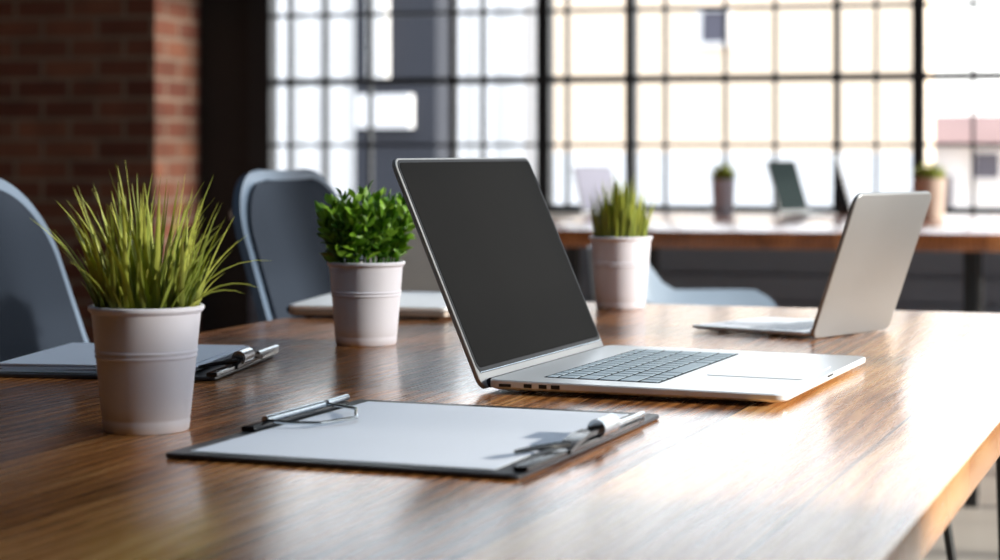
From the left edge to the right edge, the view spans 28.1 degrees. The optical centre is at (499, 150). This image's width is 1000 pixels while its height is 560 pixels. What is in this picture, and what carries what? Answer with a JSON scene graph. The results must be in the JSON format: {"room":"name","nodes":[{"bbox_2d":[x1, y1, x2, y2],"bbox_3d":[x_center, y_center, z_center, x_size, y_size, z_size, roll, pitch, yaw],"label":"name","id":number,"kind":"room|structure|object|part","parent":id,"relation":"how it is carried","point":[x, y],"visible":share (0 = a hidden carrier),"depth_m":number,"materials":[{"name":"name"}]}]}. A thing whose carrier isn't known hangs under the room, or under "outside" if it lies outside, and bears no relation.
{"room":"office","nodes":[
{"label":"office","id":0,"kind":"room"},
{"bbox_2d":[0,0,199,342],"bbox_3d":[-2.581,-0.930,8.275,2.791,3.800,0.624,0,0,15],"label":"wall","id":1,"kind":"structure","parent":0,"point":[87,87],"depth_m":7.71,"materials":[{"name":"brick"}]},
{"bbox_2d":[88,303,203,434],"bbox_3d":[-0.279,0.171,1.578,0.091,0.098,0.091,0,0,0],"label":"pot","id":2,"kind":"object","parent":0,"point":[145,355],"depth_m":1.54,"materials":[{"name":"white plastic"}]},
{"bbox_2d":[200,0,250,332],"bbox_3d":[1.917,-0.930,7.289,6.409,3.800,0.201,0,0,15],"label":"wall","id":3,"kind":"structure","parent":0,"point":[223,23],"depth_m":8.00,"materials":[{"name":"black paint"}]},
{"bbox_2d":[248,0,542,208],"bbox_3d":[-0.406,-1.097,7.824,1.205,2.665,0.090,0,0,15],"label":"window","id":4,"kind":"structure","parent":3,"relation":"in","point":[263,81],"depth_m":7.87,"materials":[{"name":"black metal"}]},
{"bbox_2d":[232,212,582,219],"bbox_3d":[1.877,0.250,7.103,5.990,0.030,0.221,0,0,15],"label":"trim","id":5,"kind":"structure","parent":3,"relation":"attached to","point":[554,216],"depth_m":7.43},
{"bbox_2d":[543,0,628,212],"bbox_3d":[0.337,-1.097,7.624,0.335,2.665,0.090,0,0,15],"label":"window","id":6,"kind":"structure","parent":3,"relation":"in","point":[549,79],"depth_m":7.62,"materials":[{"name":"black metal"}]},
{"bbox_2d":[249,222,999,323],"bbox_3d":[2.021,0.616,7.252,6.190,0.708,0.219,0,0,15],"label":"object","id":7,"kind":"structure","parent":3,"relation":"attached to","point":[933,281],"depth_m":7.39,"materials":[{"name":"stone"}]},
{"bbox_2d":[629,0,917,212],"bbox_3d":[1.014,-1.097,7.443,1.065,2.665,0.090,0,0,15],"label":"window","id":8,"kind":"structure","parent":3,"relation":"in","point":[837,76],"depth_m":7.42,"materials":[{"name":"black metal"}]},
{"bbox_2d":[918,0,999,213],"bbox_3d":[2.062,-1.097,7.162,1.105,2.665,0.090,0,0,15],"label":"window","id":9,"kind":"structure","parent":3,"relation":"in","point":[923,76],"depth_m":7.24,"materials":[{"name":"black metal"}]},
{"bbox_2d":[711,179,734,214],"bbox_3d":[0.770,0.159,6.900,0.085,0.122,0.085,0,0,0],"label":"pot","id":10,"kind":"object","parent":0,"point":[722,189],"depth_m":6.87,"materials":[{"name":"white ceramic"}]},
{"bbox_2d":[922,461,998,559],"bbox_3d":[-0.769,1.020,3.040,9.000,0.100,9.800,0,0,15],"label":"floor","id":11,"kind":"structure","parent":0,"point":[975,530],"depth_m":5.11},
{"bbox_2d":[0,179,88,361],"bbox_3d":[-0.392,0.501,2.270,0.606,0.944,0.470,0,0,19],"label":"dining chair","id":12,"kind":"object","parent":11,"relation":"on","point":[39,311],"visible":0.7,"depth_m":2.47,"materials":[{"name":"grey plastic"}]},
{"bbox_2d":[232,169,362,321],"bbox_3d":[-0.082,0.501,3.140,0.606,0.944,0.470,0,0,19],"label":"dining chair","id":13,"kind":"object","parent":11,"relation":"on","point":[275,210],"visible":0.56,"depth_m":3.14,"materials":[{"name":"grey plastic"}]},
{"bbox_2d":[365,228,440,291],"bbox_3d":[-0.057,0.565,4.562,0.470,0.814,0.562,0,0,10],"label":"wall","id":14,"kind":"structure","parent":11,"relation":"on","point":[417,273],"depth_m":4.33,"materials":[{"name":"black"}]},
{"bbox_2d":[0,302,999,559],"bbox_3d":[-0.081,0.595,1.745,0.996,0.750,2.344,0,0,20],"label":"meeting table","id":15,"kind":"object","parent":11,"relation":"on","point":[877,460],"visible":0.56,"depth_m":1.38,"materials":[{"name":"brown wood"}]},
{"bbox_2d":[6,346,248,367],"bbox_3d":[-0.377,0.210,2.054,0.192,0.001,0.212,0,0,6],"label":"paper sheet","id":16,"kind":"object","parent":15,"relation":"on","point":[216,358],"visible":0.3,"depth_m":1.98,"materials":[{"name":"white paper"}]},
{"bbox_2d":[0,343,243,365],"bbox_3d":[-0.384,0.208,2.050,0.192,0.001,0.212,0,0,8],"label":"paper sheet","id":17,"kind":"object","parent":16,"relation":"on","point":[71,354],"visible":0.41,"depth_m":2.03,"materials":[{"name":"white paper"}]},
{"bbox_2d":[0,344,278,380],"bbox_3d":[-0.362,0.209,2.043,0.230,0.020,0.240,0,0,8],"label":"clipboard","id":18,"kind":"object","parent":15,"relation":"on","point":[246,357],"visible":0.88,"depth_m":1.95,"materials":[{"name":"black"}]},
{"bbox_2d":[0,357,230,372],"bbox_3d":[-0.383,0.215,2.046,0.192,0.001,0.212,0,0,8],"label":"paper sheet","id":19,"kind":"object","parent":18,"relation":"on","point":[1,369],"visible":0.06,"depth_m":1.95,"materials":[{"name":"white paper"}]},
{"bbox_2d":[3,355,231,370],"bbox_3d":[-0.379,0.213,2.052,0.192,0.001,0.212,0,0,7],"label":"paper sheet","id":20,"kind":"object","parent":19,"relation":"on","point":[229,356],"visible":0.09,"depth_m":1.96,"materials":[{"name":"white paper"}]},
{"bbox_2d":[0,365,96,369],"bbox_3d":[-0.385,0.212,2.048,0.192,0.001,0.212,0,0,10],"label":"paper sheet","id":21,"kind":"object","parent":20,"relation":"on","point":[1,366],"visible":0.09,"depth_m":1.95,"materials":[{"name":"white paper"}]},
{"bbox_3d":[-0.277,0.208,1.959,0.005,0.006,0.048,0,0,42],"label":"lever","id":22,"kind":"part","parent":18,"relation":"part of","materials":[{"name":"black"}]},
{"bbox_3d":[-0.245,0.210,2.109,0.005,0.005,0.077,0,0,8],"label":"rod","id":23,"kind":"part","parent":18,"relation":"part of","materials":[{"name":"metal"}]},
{"bbox_2d":[34,161,266,434],"bbox_3d":[-0.277,0.114,1.579,0.159,0.212,0.158,0,0,-40],"label":"potted grass","id":24,"kind":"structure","parent":15,"relation":"on","point":[145,312],"depth_m":1.55,"materials":[{"name":"white plastic"}]},
{"bbox_2d":[314,180,415,346],"bbox_3d":[-0.152,0.126,2.280,0.119,0.187,0.107,0,0,-16],"label":"potted plant","id":25,"kind":"object","parent":15,"relation":"on","point":[366,293],"visible":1,"depth_m":2.25,"materials":[{"name":"green plant"}]},
{"bbox_2d":[327,259,404,346],"bbox_3d":[-0.152,0.172,2.278,0.089,0.094,0.089,0,0,0],"label":"pot","id":26,"kind":"object","parent":25,"relation":"on","point":[366,293],"depth_m":2.25,"materials":[{"name":"white ceramic"}]},
{"bbox_2d":[287,291,449,318],"bbox_3d":[-0.153,0.211,2.743,0.221,0.018,0.270,0,0,10],"label":"laptop","id":27,"kind":"object","parent":15,"relation":"on","point":[431,305],"visible":0.46,"depth_m":2.62,"materials":[{"name":"grey metal"}]},
{"bbox_3d":[-0.150,0.205,2.742,0.215,0.006,0.270,0,0,10],"label":"lid","id":28,"kind":"part","parent":27,"relation":"part of","materials":[{"name":"silver metal"}]},
{"bbox_2d":[191,401,628,469],"bbox_3d":[-0.059,0.215,1.535,0.234,0.001,0.304,0,0,21],"label":"paper sheet","id":29,"kind":"object","parent":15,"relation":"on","point":[473,437],"visible":0.95,"depth_m":1.52,"materials":[{"name":"white paper"}]},
{"bbox_2d":[166,394,658,479],"bbox_3d":[-0.051,0.209,1.534,0.279,0.020,0.332,0,0,21],"label":"clipboard","id":30,"kind":"object","parent":15,"relation":"on","point":[605,428],"visible":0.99,"depth_m":1.43,"materials":[{"name":"black plastic"}]},
{"bbox_3d":[-0.137,0.209,1.676,0.005,0.006,0.045,0,0,17],"label":"rod","id":31,"kind":"part","parent":30,"relation":"part of","materials":[{"name":"metal"}]},
{"bbox_3d":[0.029,0.208,1.407,0.048,0.006,0.005,0,0,-35],"label":"lever","id":32,"kind":"part","parent":30,"relation":"part of","materials":[{"name":"black"}]},
{"bbox_3d":[0.097,0.210,1.554,0.005,0.005,0.094,0,0,21],"label":"rod","id":33,"kind":"part","parent":30,"relation":"part of","materials":[{"name":"metal"}]},
{"bbox_2d":[589,173,657,309],"bbox_3d":[0.167,0.124,2.795,0.099,0.192,0.097,0,0,-12],"label":"potted grass","id":34,"kind":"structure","parent":15,"relation":"on","point":[620,241],"depth_m":2.76,"materials":[{"name":"white plastic"}]},
{"bbox_2d":[589,235,652,309],"bbox_3d":[0.169,0.169,2.795,0.089,0.101,0.089,0,0,0],"label":"pot","id":35,"kind":"object","parent":34,"relation":"on","point":[620,265],"depth_m":2.76,"materials":[{"name":"white plastic"}]},
{"bbox_2d":[392,157,864,402],"bbox_3d":[0.136,0.113,1.944,0.375,0.213,0.348,0,0,22],"label":"laptop","id":36,"kind":"object","parent":15,"relation":"on","point":[515,302],"visible":1,"depth_m":1.94,"materials":[{"name":"silver metal"}]},
{"bbox_3d":[0.005,0.112,1.996,0.005,0.228,0.348,-25,-9,20],"label":"lid","id":37,"kind":"part","parent":36,"relation":"part of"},
{"bbox_2d":[692,191,930,337],"bbox_3d":[0.377,0.134,2.434,0.242,0.171,0.169,0,0,42],"label":"laptop","id":38,"kind":"object","parent":15,"relation":"on","point":[881,232],"visible":1,"depth_m":2.37,"materials":[{"name":"silver metal"}]},
{"bbox_3d":[0.442,0.134,2.374,0.005,0.181,0.169,27,18,39],"label":"lid","id":39,"kind":"part","parent":38,"relation":"part of","materials":[{"name":"silver metal"}]},
{"bbox_3d":[0.597,0.611,2.562,0.128,0.719,0.068,0,0,20],"label":"leg","id":40,"kind":"part","parent":15,"relation":"part of","materials":[{"name":"black metal"}]},
{"bbox_2d":[588,246,776,306],"bbox_3d":[0.405,0.579,3.980,0.460,0.788,0.548,0,0,12],"label":"tub chair","id":41,"kind":"object","parent":11,"relation":"on","point":[658,292],"visible":0.06,"depth_m":4.19,"materials":[{"name":"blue plastic"}]},
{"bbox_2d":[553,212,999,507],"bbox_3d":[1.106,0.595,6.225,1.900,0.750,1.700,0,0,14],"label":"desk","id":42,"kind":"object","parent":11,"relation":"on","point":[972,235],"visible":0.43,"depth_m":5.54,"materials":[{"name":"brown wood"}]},
{"bbox_3d":[0.209,0.619,5.727,0.040,0.702,0.040,0,0,14],"label":"leg","id":43,"kind":"part","parent":42,"relation":"part of","materials":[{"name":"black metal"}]},
{"bbox_2d":[572,166,614,214],"bbox_3d":[0.365,0.136,6.768,0.165,0.167,0.189,0,0,-35],"label":"laptop","id":44,"kind":"object","parent":42,"relation":"on","point":[585,177],"visible":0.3,"depth_m":6.81,"materials":[{"name":"silver metal"}]},
{"bbox_3d":[0.535,0.619,7.037,0.040,0.702,0.040,0,0,14],"label":"leg","id":45,"kind":"part","parent":42,"relation":"part of","materials":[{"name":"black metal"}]},
{"bbox_2d":[709,159,735,214],"bbox_3d":[0.774,0.121,6.898,0.102,0.197,0.098,0,0,-29],"label":"potted grass","id":46,"kind":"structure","parent":42,"relation":"on","point":[723,179],"depth_m":6.87,"materials":[{"name":"white plastic"}]},
{"bbox_2d":[766,161,836,216],"bbox_3d":[1.020,0.127,6.769,0.145,0.186,0.196,0,0,-40],"label":"laptop","id":47,"kind":"object","parent":42,"relation":"on","point":[784,176],"visible":1,"depth_m":6.81,"materials":[{"name":"silver metal"}]},
{"bbox_3d":[0.981,0.126,6.816,0.145,0.195,0.005,0,-21,-40],"label":"lid","id":48,"kind":"part","parent":47,"relation":"part of","materials":[{"name":"silver metal"}]},
{"bbox_2d":[831,154,851,214],"bbox_3d":[1.202,0.116,6.984,0.095,0.208,0.130,0,0,14],"label":"laptop","id":49,"kind":"object","parent":42,"relation":"on","point":[842,203],"visible":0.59,"depth_m":6.93,"materials":[{"name":"black"}]},
{"bbox_2d":[912,160,946,218],"bbox_3d":[1.389,0.123,6.481,0.117,0.194,0.114,0,0,0],"label":"potted grass","id":50,"kind":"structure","parent":42,"relation":"on","point":[931,179],"depth_m":6.44,"materials":[{"name":"beige ceramic"}]},
{"bbox_2d":[912,178,946,218],"bbox_3d":[1.392,0.154,6.480,0.112,0.132,0.112,0,0,0],"label":"pot","id":51,"kind":"object","parent":50,"relation":"on","point":[936,186],"depth_m":6.44,"materials":[{"name":"beige ceramic"}]},
{"bbox_3d":[1.286,0.619,5.458,0.040,0.702,0.040,0,0,14],"label":"leg","id":52,"kind":"part","parent":42,"relation":"part of","materials":[{"name":"black metal"}]},
{"bbox_3d":[1.612,0.619,6.768,0.040,0.702,0.040,0,0,14],"label":"leg","id":53,"kind":"part","parent":42,"relation":"part of","materials":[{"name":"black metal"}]},
{"label":"outside","id":54,"kind":"structure","parent":0,"visible":0},
{"bbox_3d":[8.746,4.070,36.621,80.000,0.200,59.600,0,0,15],"label":"ground","id":55,"kind":"structure","parent":54,"visible":0},
{"bbox_2d":[355,0,448,202],"bbox_3d":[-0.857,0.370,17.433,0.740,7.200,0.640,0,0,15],"label":"building","id":56,"kind":"structure","parent":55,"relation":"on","point":[404,46],"depth_m":17.23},
{"bbox_3d":[-1.048,-1.130,17.225,0.160,1.000,0.140,0,0,15],"label":"facade panel","id":57,"kind":"part","parent":56,"relation":"part of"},
{"bbox_3d":[-0.990,-0.343,17.209,0.480,0.286,0.140,0,0,15],"label":"facade panel","id":58,"kind":"part","parent":56,"relation":"part of","materials":[{"name":"white"}]},
{"bbox_2d":[278,0,535,202],"bbox_3d":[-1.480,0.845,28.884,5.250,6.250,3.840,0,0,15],"label":"window pane","id":59,"kind":"structure","parent":55,"relation":"on","point":[510,38],"depth_m":27.07,"materials":[{"name":"white glass"}]},
{"bbox_3d":[-2.973,0.845,27.369,0.150,6.250,0.140,0,0,15],"label":"facade panel","id":60,"kind":"part","parent":59,"relation":"part of","materials":[{"name":"white glass"}]},
{"bbox_3d":[-2.567,0.845,27.260,0.150,6.250,0.140,0,0,15],"label":"facade panel","id":61,"kind":"part","parent":59,"relation":"part of","materials":[{"name":"white glass"}]},
{"bbox_3d":[-2.161,0.845,27.151,0.150,6.250,0.140,0,0,15],"label":"facade panel","id":62,"kind":"part","parent":59,"relation":"part of","materials":[{"name":"white glass"}]},
{"bbox_3d":[-0.538,0.845,26.717,0.150,6.250,0.140,0,0,15],"label":"facade panel","id":63,"kind":"part","parent":59,"relation":"part of","materials":[{"name":"white glass"}]},
{"bbox_3d":[-0.133,0.845,26.608,0.150,6.250,0.140,0,0,15],"label":"facade panel","id":64,"kind":"part","parent":59,"relation":"part of","materials":[{"name":"white glass"}]},
{"bbox_3d":[0.273,0.845,26.499,0.150,6.250,0.140,0,0,15],"label":"facade panel","id":65,"kind":"part","parent":59,"relation":"part of","materials":[{"name":"white glass"}]},
{"bbox_2d":[554,0,933,205],"bbox_3d":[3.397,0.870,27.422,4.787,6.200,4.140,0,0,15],"label":"window pane","id":66,"kind":"structure","parent":55,"relation":"on","point":[804,36],"depth_m":25.51,"materials":[{"name":"white glass"}]},
{"bbox_3d":[2.879,1.995,25.490,4.787,3.950,0.140,0,0,15],"label":"facade panel","id":67,"kind":"part","parent":66,"relation":"part of","materials":[{"name":"white glass"}]},
{"bbox_2d":[934,115,999,206],"bbox_3d":[8.327,1.695,31.868,4.150,4.550,3.600,0,0,15],"label":"house","id":68,"kind":"structure","parent":55,"relation":"on","point":[956,160],"depth_m":30.66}
]}

